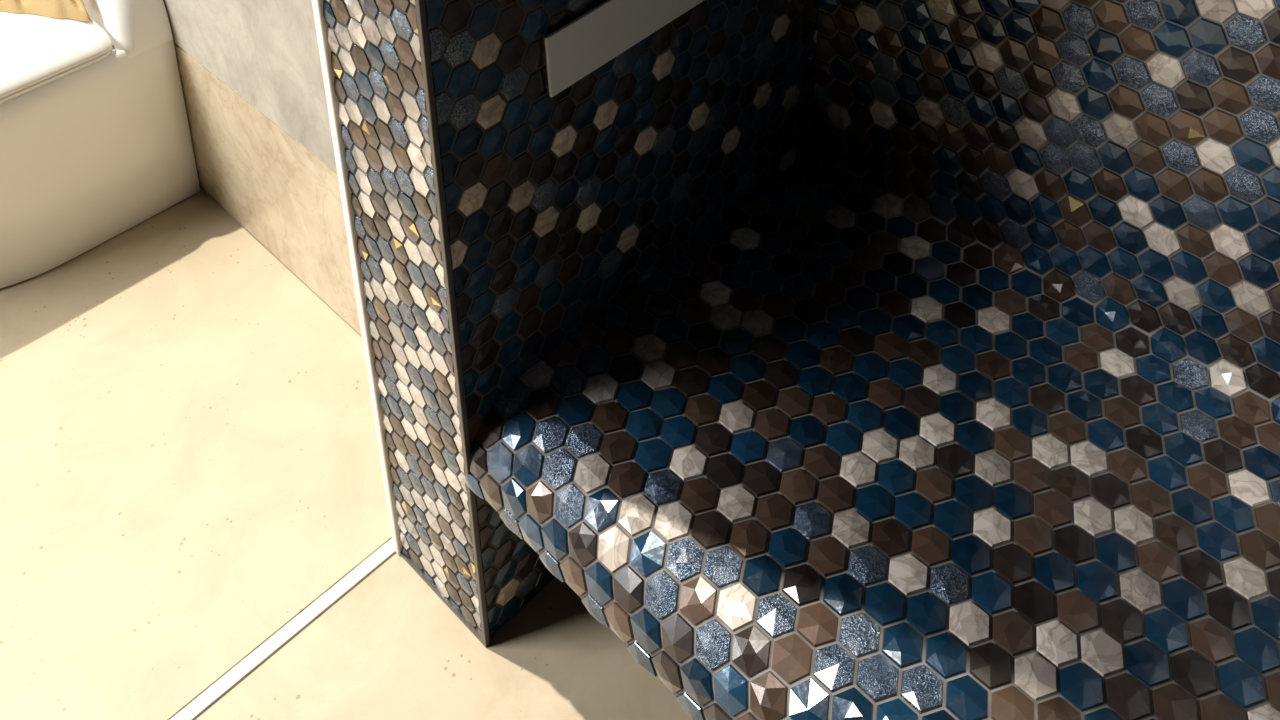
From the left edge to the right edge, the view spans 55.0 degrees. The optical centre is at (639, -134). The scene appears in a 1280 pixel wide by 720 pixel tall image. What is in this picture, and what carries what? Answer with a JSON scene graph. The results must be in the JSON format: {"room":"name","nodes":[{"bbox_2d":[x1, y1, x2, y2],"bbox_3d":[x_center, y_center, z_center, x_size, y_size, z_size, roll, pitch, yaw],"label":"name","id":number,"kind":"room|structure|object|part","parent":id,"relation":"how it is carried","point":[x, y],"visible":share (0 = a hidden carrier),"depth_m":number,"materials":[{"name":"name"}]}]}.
{"room":"bathroom","nodes":[
{"label":"bathroom","id":0,"kind":"room"},
{"bbox_2d":[163,0,361,335],"bbox_3d":[-0.742,-0.670,1.470,1.690,2.438,0.125,22,34,39],"label":"wall","id":1,"kind":"structure","parent":0,"point":[250,71],"depth_m":1.61,"materials":[{"name":"beige stone"}]},
{"bbox_2d":[0,187,692,719],"bbox_3d":[-0.963,1.200,0.457,3.750,0.038,3.485,22,34,39],"label":"floor","id":2,"kind":"structure","parent":0,"point":[190,458],"depth_m":1.37,"materials":[{"name":"beige stone"}]},
{"bbox_2d":[0,0,200,288],"bbox_3d":[-1.017,0.282,1.660,0.408,0.563,0.619,22,34,39],"label":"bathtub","id":3,"kind":"object","parent":2,"relation":"on","point":[95,138],"visible":0.94,"depth_m":1.69,"materials":[{"name":"white ceramic"}]},
{"bbox_2d":[0,0,91,20],"bbox_3d":[-0.936,0.137,1.752,0.400,0.077,0.134,22,34,39],"label":"towel","id":4,"kind":"object","parent":3,"relation":"on","point":[57,9],"visible":1,"depth_m":1.69,"materials":[{"name":"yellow fabric"}]},
{"bbox_3d":[-1.043,0.262,1.620,0.402,0.030,0.544,22,34,39],"label":"lid","id":5,"kind":"part","parent":3,"relation":"part of","materials":[{"name":"white ceramic"}]},
{"bbox_2d":[171,540,395,719],"bbox_3d":[-1.288,1.218,0.397,0.015,0.014,2.943,22,34,39],"label":"trim","id":6,"kind":"structure","parent":2,"relation":"in","point":[305,618],"depth_m":1.25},
{"bbox_2d":[323,0,818,637],"bbox_3d":[-0.008,-0.430,0.958,0.150,2.438,0.619,22,34,39],"label":"wall partition","id":7,"kind":"structure","parent":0,"point":[559,206],"depth_m":1.13,"materials":[{"name":"tile"}]},
{"bbox_2d":[312,0,401,554],"bbox_3d":[-0.274,-0.353,0.806,0.012,2.438,0.011,22,34,39],"label":"trim","id":8,"kind":"structure","parent":7,"relation":"attached to","point":[321,26],"depth_m":1.15,"materials":[{"name":"white metal"}]},
{"bbox_2d":[400,551,482,643],"bbox_3d":[-0.208,0.763,1.289,0.140,0.005,0.004,22,34,39],"label":"trim","id":9,"kind":"structure","parent":7,"relation":"attached to","point":[407,559],"depth_m":1.28,"materials":[{"name":"grey metal"}]},
{"bbox_2d":[415,0,489,646],"bbox_3d":[-0.168,-0.309,0.713,0.006,2.438,0.006,22,34,39],"label":"trim","id":10,"kind":"structure","parent":7,"relation":"attached to","point":[419,4],"depth_m":1.03,"materials":[{"name":"grey metal"}]},
{"bbox_2d":[543,0,703,96],"bbox_3d":[0.010,0.123,1.117,0.009,0.070,0.261,22,34,39],"label":"metal panel","id":11,"kind":"object","parent":7,"relation":"attached to","point":[606,30],"visible":1,"depth_m":1.07,"materials":[{"name":"grey metal"}]},
{"bbox_2d":[810,0,1279,398],"bbox_3d":[0.911,-0.208,0.479,1.912,2.438,0.104,22,34,39],"label":"wall","id":12,"kind":"structure","parent":0,"point":[1129,150],"depth_m":1.16,"materials":[{"name":"tile"}]},
{"bbox_2d":[466,148,1279,719],"bbox_3d":[0.434,0.625,0.902,1.186,0.101,0.558,22,34,39],"label":"shower bench","id":13,"kind":"object","parent":12,"relation":"attached to","point":[845,454],"visible":1,"depth_m":1.05,"materials":[{"name":"tile"}]}
]}

